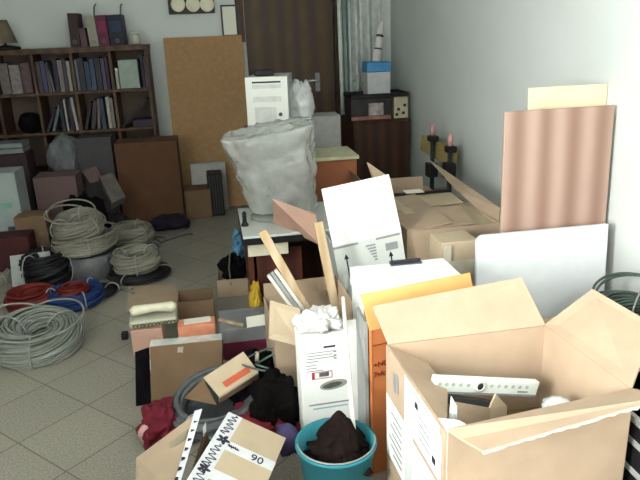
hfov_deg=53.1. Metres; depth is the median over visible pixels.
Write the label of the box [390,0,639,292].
wall
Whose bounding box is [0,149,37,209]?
carton
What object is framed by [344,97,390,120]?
box
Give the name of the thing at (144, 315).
telephone
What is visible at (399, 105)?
box
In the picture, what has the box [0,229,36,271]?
box
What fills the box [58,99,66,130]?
book
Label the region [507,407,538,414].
sheet
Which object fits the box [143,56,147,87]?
book
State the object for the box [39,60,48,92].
book
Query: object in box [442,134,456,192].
clamp
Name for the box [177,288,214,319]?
carton
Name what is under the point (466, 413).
carton
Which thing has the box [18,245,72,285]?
cable coil
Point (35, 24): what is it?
wall
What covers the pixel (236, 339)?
case
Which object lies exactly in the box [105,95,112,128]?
book
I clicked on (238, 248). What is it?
bag
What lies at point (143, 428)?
wrapper
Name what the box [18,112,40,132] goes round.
pouch
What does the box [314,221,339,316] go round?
timber offcut
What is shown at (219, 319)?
ruler
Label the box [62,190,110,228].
bag
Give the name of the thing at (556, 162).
board
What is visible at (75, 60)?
book
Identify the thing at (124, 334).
block
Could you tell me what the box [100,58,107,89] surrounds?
book
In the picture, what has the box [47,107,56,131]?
book
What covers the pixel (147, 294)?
cardboard
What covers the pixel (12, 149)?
tray
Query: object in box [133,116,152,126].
binder lying
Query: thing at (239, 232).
wire
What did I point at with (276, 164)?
bag
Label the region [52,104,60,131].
book
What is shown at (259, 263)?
desk
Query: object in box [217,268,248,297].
carton
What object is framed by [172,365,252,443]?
coil
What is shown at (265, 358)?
cable loop
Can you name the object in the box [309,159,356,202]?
carton
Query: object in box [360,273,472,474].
carton
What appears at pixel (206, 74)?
board
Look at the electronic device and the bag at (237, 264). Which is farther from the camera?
the bag at (237, 264)
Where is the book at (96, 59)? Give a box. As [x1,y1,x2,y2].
[93,56,103,89]
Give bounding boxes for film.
[541,395,569,407]
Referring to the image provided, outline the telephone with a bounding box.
[129,301,178,327]
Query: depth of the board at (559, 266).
2.60 m
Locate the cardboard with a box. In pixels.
[127,284,177,311]
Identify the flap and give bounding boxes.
[82,166,100,182]
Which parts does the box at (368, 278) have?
metal bracket, plate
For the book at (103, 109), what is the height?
0.240 m
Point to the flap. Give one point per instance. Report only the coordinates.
(92, 174)
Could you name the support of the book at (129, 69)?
on the bookcase
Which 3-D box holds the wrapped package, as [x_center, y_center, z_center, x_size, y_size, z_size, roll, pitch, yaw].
[-1.515,-0.359,4.663,0.111,0.226,0.254,-15,22,-34]
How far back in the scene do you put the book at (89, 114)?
5.15 m
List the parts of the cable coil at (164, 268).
cable coil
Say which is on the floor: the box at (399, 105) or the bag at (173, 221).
the bag at (173, 221)
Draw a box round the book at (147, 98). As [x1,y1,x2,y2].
[122,97,148,126]
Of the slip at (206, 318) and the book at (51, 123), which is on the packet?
the slip at (206, 318)
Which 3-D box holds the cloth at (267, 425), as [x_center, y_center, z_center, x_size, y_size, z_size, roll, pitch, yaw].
[-0.204,0.657,2.315,0.274,0.154,0.268,-11,20,-24]
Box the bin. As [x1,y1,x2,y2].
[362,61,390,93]
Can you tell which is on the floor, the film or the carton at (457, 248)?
the carton at (457, 248)
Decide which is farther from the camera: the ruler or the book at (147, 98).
the book at (147, 98)
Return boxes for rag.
[303,410,373,475]
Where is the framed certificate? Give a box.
[220,4,240,35]
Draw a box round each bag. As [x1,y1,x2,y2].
[46,132,78,170]
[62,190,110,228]
[149,213,189,230]
[217,252,246,279]
[220,118,316,221]
[227,348,273,405]
[232,228,244,257]
[290,79,314,126]
[291,304,343,333]
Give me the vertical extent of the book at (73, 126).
0.250 m
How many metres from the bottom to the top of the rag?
0.184 m
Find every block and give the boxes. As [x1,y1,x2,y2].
[121,331,128,339]
[420,135,457,163]
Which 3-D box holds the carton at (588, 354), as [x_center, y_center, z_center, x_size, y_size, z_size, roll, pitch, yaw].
[0.569,0.537,1.750,0.713,0.673,0.634,-5,18,-9]
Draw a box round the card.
[246,314,264,327]
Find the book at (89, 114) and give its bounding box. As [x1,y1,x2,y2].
[85,100,92,129]
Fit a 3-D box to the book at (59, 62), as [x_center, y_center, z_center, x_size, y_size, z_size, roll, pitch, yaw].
[-2.043,-1.311,5.098,0.035,0.240,0.190,-5,18,-9]
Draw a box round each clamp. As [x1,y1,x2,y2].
[425,124,438,189]
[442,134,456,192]
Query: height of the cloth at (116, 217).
0.221 m
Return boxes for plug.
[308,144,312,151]
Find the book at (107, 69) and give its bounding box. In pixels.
[104,56,111,89]
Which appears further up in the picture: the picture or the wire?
the picture
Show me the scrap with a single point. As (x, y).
(287, 430)
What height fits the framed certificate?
0.252 m
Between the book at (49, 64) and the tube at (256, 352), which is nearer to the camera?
the tube at (256, 352)
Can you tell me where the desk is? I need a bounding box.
[237,202,328,305]
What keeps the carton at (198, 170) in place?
on the floor
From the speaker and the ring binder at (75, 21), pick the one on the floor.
the speaker
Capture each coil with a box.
[0,268,11,285]
[0,298,84,369]
[3,282,53,312]
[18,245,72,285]
[43,199,105,240]
[46,277,104,311]
[91,282,118,297]
[108,244,172,286]
[109,219,160,248]
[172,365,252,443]
[592,272,639,315]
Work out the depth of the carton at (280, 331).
2.44 m
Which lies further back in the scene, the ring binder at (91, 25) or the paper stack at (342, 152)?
the ring binder at (91, 25)
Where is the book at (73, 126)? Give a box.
[67,98,75,130]
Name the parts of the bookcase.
panel, shelf, shelf, shelf, panel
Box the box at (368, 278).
[350,258,459,318]
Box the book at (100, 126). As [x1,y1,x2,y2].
[97,97,102,128]
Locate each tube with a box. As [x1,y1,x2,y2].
[255,351,258,361]
[372,22,383,61]
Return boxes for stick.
[341,296,355,428]
[343,276,348,293]
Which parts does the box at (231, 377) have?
panel, panel, panel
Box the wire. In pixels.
[228,232,240,284]
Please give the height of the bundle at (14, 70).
0.219 m
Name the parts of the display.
plate, plate, plate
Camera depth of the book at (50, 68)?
5.03 m
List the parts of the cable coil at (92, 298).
cable coil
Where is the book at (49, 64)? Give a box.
[45,63,52,92]
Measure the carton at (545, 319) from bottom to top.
0.271 m
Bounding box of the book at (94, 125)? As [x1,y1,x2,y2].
[91,98,97,128]
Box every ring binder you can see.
[67,13,82,46]
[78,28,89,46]
[85,16,99,46]
[95,15,110,45]
[106,14,128,45]
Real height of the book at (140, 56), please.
0.250 m
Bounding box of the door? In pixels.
[234,0,341,145]
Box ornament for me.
[241,211,248,226]
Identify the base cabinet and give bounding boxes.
[340,114,408,179]
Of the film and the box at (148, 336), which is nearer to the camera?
the film
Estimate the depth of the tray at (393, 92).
5.07 m
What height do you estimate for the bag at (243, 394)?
0.220 m
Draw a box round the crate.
[623,370,639,479]
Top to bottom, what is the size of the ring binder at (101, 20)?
0.228 m
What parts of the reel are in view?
cable coil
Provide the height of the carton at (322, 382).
0.454 m
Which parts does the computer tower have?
panel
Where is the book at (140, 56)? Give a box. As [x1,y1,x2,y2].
[139,55,145,87]
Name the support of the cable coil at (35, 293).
on the floor
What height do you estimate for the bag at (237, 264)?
0.181 m
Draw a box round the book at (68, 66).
[65,61,73,90]
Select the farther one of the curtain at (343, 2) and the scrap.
the curtain at (343, 2)
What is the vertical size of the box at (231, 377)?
0.136 m
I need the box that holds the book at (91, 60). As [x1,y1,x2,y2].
[88,58,97,89]
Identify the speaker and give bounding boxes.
[206,170,224,215]
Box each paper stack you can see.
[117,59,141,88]
[309,146,358,161]
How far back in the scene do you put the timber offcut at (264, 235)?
2.51 m
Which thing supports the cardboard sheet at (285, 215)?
on the desk
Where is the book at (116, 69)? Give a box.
[114,67,120,88]
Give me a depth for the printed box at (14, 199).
4.21 m
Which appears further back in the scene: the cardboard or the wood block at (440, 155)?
the wood block at (440, 155)
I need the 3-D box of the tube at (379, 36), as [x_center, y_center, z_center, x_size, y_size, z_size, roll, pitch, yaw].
[0.461,-1.564,5.059,0.110,0.304,0.062,-14,21,-31]
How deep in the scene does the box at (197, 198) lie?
5.18 m
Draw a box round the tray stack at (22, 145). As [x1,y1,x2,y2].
[0,139,29,153]
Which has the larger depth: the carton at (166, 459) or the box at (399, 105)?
the box at (399, 105)
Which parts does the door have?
handle plate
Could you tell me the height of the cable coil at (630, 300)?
0.231 m
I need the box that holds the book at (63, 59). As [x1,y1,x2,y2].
[61,58,69,91]
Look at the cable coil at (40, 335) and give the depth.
3.00 m
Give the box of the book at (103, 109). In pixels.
[99,96,108,128]
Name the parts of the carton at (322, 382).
barcode frame, printed dish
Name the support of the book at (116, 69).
on the bookcase
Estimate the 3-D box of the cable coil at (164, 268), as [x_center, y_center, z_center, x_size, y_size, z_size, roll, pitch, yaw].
[-1.136,0.145,3.961,0.428,0.198,0.424,-5,18,-9]
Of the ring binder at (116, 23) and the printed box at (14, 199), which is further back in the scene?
the ring binder at (116, 23)
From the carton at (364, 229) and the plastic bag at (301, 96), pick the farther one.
the plastic bag at (301, 96)
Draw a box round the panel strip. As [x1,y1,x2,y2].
[242,42,248,76]
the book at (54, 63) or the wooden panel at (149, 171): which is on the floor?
the wooden panel at (149, 171)
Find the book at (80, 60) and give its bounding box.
[77,57,86,90]
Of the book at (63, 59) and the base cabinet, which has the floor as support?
the base cabinet
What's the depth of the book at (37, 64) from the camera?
4.99 m
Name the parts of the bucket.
bail handle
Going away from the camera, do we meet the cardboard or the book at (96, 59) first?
the cardboard
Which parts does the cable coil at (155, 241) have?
cable coil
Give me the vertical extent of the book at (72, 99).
0.261 m
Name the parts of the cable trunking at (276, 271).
rail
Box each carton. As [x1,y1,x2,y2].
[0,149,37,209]
[13,209,52,247]
[32,170,83,218]
[82,178,86,192]
[135,339,222,405]
[136,409,208,479]
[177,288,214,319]
[187,412,285,479]
[190,161,228,209]
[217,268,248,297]
[244,125,310,207]
[263,274,352,386]
[294,319,357,428]
[308,112,340,147]
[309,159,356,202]
[321,162,404,298]
[349,169,431,192]
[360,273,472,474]
[372,277,639,479]
[394,158,499,259]
[429,230,475,285]
[448,394,506,423]
[542,316,639,369]
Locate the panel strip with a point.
(243, 43)
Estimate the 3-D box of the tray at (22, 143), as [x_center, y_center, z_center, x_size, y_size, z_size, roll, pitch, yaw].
[-2.412,-0.741,4.952,0.255,0.036,0.200,-5,18,-9]
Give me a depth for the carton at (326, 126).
4.50 m
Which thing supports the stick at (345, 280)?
in the carton at (280, 331)
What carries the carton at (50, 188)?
on the floor
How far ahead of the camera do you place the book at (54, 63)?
5.00 m
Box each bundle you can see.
[0,62,13,94]
[8,64,23,93]
[19,62,34,93]
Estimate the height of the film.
0.039 m
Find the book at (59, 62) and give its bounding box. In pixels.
[56,60,65,91]
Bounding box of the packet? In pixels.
[178,316,216,343]
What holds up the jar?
on the bookcase
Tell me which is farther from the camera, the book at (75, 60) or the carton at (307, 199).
the book at (75, 60)
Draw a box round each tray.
[0,139,28,148]
[0,144,29,153]
[343,89,408,98]
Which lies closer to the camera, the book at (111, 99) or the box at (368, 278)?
the box at (368, 278)
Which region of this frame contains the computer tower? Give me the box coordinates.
[245,72,291,132]
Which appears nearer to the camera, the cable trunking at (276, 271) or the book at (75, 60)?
the cable trunking at (276, 271)
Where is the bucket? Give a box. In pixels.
[295,417,376,479]
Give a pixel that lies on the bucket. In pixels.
(312, 469)
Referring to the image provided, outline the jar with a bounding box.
[129,31,140,44]
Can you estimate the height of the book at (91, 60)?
0.240 m
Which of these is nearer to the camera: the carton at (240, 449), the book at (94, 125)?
the carton at (240, 449)
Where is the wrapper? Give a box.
[138,425,147,442]
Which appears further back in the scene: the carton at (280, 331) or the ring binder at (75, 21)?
the ring binder at (75, 21)
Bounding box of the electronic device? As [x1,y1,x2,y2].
[431,374,538,396]
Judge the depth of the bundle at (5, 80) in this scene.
4.95 m
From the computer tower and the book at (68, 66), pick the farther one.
the book at (68, 66)
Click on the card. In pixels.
(259, 320)
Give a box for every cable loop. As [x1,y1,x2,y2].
[242,347,272,371]
[255,353,279,369]
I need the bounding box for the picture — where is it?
[369,103,382,115]
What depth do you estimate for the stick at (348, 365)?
1.98 m
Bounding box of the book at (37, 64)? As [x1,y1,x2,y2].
[35,61,44,92]
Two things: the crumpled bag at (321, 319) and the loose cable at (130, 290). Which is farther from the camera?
the loose cable at (130, 290)
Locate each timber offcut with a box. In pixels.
[258,229,309,309]
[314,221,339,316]
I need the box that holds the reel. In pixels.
[51,220,118,280]
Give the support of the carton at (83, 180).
on the floor
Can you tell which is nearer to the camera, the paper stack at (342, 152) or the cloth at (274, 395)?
the cloth at (274, 395)
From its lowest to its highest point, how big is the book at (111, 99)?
0.240 m
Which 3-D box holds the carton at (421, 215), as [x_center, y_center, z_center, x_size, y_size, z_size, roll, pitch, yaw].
[0.558,-0.035,3.622,0.524,0.605,1.258,-5,18,-9]
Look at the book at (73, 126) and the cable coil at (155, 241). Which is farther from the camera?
the book at (73, 126)
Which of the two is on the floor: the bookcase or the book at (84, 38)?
the bookcase
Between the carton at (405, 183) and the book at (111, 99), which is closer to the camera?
the carton at (405, 183)
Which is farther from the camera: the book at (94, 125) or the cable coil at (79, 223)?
the book at (94, 125)
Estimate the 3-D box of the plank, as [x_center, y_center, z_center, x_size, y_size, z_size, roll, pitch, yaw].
[0.142,0.498,2.111,0.010,0.556,0.120,-5,18,-9]
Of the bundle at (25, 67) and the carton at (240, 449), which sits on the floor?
the carton at (240, 449)
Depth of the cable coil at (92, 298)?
3.54 m
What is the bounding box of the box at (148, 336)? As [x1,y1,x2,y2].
[130,324,165,355]
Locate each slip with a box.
[184,316,210,324]
[403,189,423,193]
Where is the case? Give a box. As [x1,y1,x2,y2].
[219,306,266,359]
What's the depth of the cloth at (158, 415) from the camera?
2.32 m
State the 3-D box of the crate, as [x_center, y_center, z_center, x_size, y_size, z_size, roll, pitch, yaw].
[0.967,0.647,1.709,0.344,0.460,0.406,-5,18,-9]
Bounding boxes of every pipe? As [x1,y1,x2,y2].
[337,0,344,132]
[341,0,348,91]
[347,0,353,91]
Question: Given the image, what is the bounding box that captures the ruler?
[218,318,243,326]
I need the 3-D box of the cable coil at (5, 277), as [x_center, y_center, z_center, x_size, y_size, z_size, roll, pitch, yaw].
[-2.056,0.203,4.020,0.306,0.171,0.286,-6,18,-13]
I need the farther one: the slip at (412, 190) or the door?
the door
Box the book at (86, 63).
[83,61,92,90]
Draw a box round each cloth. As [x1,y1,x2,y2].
[107,211,130,225]
[135,396,177,450]
[233,401,300,432]
[248,280,262,307]
[248,367,299,429]
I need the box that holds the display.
[168,0,214,14]
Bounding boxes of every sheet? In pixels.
[10,251,49,286]
[273,199,317,243]
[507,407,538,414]
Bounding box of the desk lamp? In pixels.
[0,20,20,49]
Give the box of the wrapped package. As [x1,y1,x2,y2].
[99,173,124,208]
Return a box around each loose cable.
[119,287,134,293]
[154,233,192,242]
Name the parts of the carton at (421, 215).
black strip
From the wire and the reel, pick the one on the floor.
the reel
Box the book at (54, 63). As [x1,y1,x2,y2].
[51,58,60,91]
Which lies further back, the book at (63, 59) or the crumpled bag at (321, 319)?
the book at (63, 59)
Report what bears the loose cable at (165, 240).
on the floor
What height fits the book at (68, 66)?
0.230 m
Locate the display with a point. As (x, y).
(174, 6)
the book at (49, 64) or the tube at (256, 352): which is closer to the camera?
the tube at (256, 352)
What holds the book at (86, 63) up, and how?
on the bookcase
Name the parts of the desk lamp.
lamp shade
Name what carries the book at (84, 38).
on the bookcase
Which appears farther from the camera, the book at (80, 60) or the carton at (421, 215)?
the book at (80, 60)
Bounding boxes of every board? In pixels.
[163,35,249,206]
[475,223,607,317]
[500,105,614,232]
[527,84,607,109]
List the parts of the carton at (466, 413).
panel, panel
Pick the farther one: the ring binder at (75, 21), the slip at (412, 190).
the ring binder at (75, 21)
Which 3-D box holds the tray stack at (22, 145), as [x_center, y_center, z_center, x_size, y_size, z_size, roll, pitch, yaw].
[-2.411,-0.721,4.959,0.255,0.078,0.200,-5,18,-9]
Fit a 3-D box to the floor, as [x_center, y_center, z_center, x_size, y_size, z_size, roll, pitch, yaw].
[-0.838,0.706,2.656,4.415,0.100,6.850,-5,18,-9]
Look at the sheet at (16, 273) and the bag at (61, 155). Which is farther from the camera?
the bag at (61, 155)
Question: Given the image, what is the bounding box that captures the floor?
[0,205,386,479]
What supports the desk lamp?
on the bookcase
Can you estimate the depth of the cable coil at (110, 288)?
3.70 m
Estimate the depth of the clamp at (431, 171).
4.39 m
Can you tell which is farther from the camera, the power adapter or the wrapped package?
the wrapped package
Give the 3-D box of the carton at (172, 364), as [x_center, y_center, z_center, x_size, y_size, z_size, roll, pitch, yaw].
[-0.577,0.537,2.647,0.369,0.244,0.178,-5,18,-9]
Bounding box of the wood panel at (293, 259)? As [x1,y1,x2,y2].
[277,245,302,280]
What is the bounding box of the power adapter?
[254,69,273,75]
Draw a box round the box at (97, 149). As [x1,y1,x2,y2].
[75,132,122,212]
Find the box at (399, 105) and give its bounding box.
[391,96,407,117]
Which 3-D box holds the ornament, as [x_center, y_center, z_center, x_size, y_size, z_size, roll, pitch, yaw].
[-0.386,-0.110,3.265,0.038,0.078,0.038,-5,18,-9]
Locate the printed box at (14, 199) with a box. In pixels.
[0,166,30,231]
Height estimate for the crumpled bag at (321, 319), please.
0.072 m
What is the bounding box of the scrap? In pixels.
[276,423,297,456]
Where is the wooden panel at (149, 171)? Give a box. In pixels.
[114,135,185,221]
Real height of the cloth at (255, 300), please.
0.239 m
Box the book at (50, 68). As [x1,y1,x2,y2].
[46,61,55,91]
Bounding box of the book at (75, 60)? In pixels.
[74,59,81,90]
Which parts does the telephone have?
cord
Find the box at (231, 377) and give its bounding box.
[184,352,258,404]
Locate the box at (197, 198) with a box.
[183,184,212,218]
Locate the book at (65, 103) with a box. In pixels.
[62,97,71,130]
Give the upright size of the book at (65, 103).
0.250 m
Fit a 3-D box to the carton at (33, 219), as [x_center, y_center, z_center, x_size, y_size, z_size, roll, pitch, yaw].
[-1.877,-0.007,4.249,0.194,0.350,0.180,-5,18,-9]
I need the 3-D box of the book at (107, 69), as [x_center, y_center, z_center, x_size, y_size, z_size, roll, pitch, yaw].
[-1.698,-1.347,5.149,0.022,0.250,0.190,-5,18,-9]
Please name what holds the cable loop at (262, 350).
on the bag at (243, 394)
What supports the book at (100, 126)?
on the bookcase
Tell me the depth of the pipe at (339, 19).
5.54 m
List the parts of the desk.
leg, leg, drawer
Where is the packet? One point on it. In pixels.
(203, 331)
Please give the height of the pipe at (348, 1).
2.299 m
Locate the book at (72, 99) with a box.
[70,96,79,129]
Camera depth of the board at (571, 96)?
2.61 m
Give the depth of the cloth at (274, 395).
2.25 m
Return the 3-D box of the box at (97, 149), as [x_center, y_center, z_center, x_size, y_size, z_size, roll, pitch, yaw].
[-1.734,-0.472,5.080,0.260,0.711,0.250,-5,18,-9]
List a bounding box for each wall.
[0,0,390,135]
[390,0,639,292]
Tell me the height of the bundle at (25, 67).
0.234 m
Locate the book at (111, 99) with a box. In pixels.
[109,96,116,127]
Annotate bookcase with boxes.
[0,44,159,173]

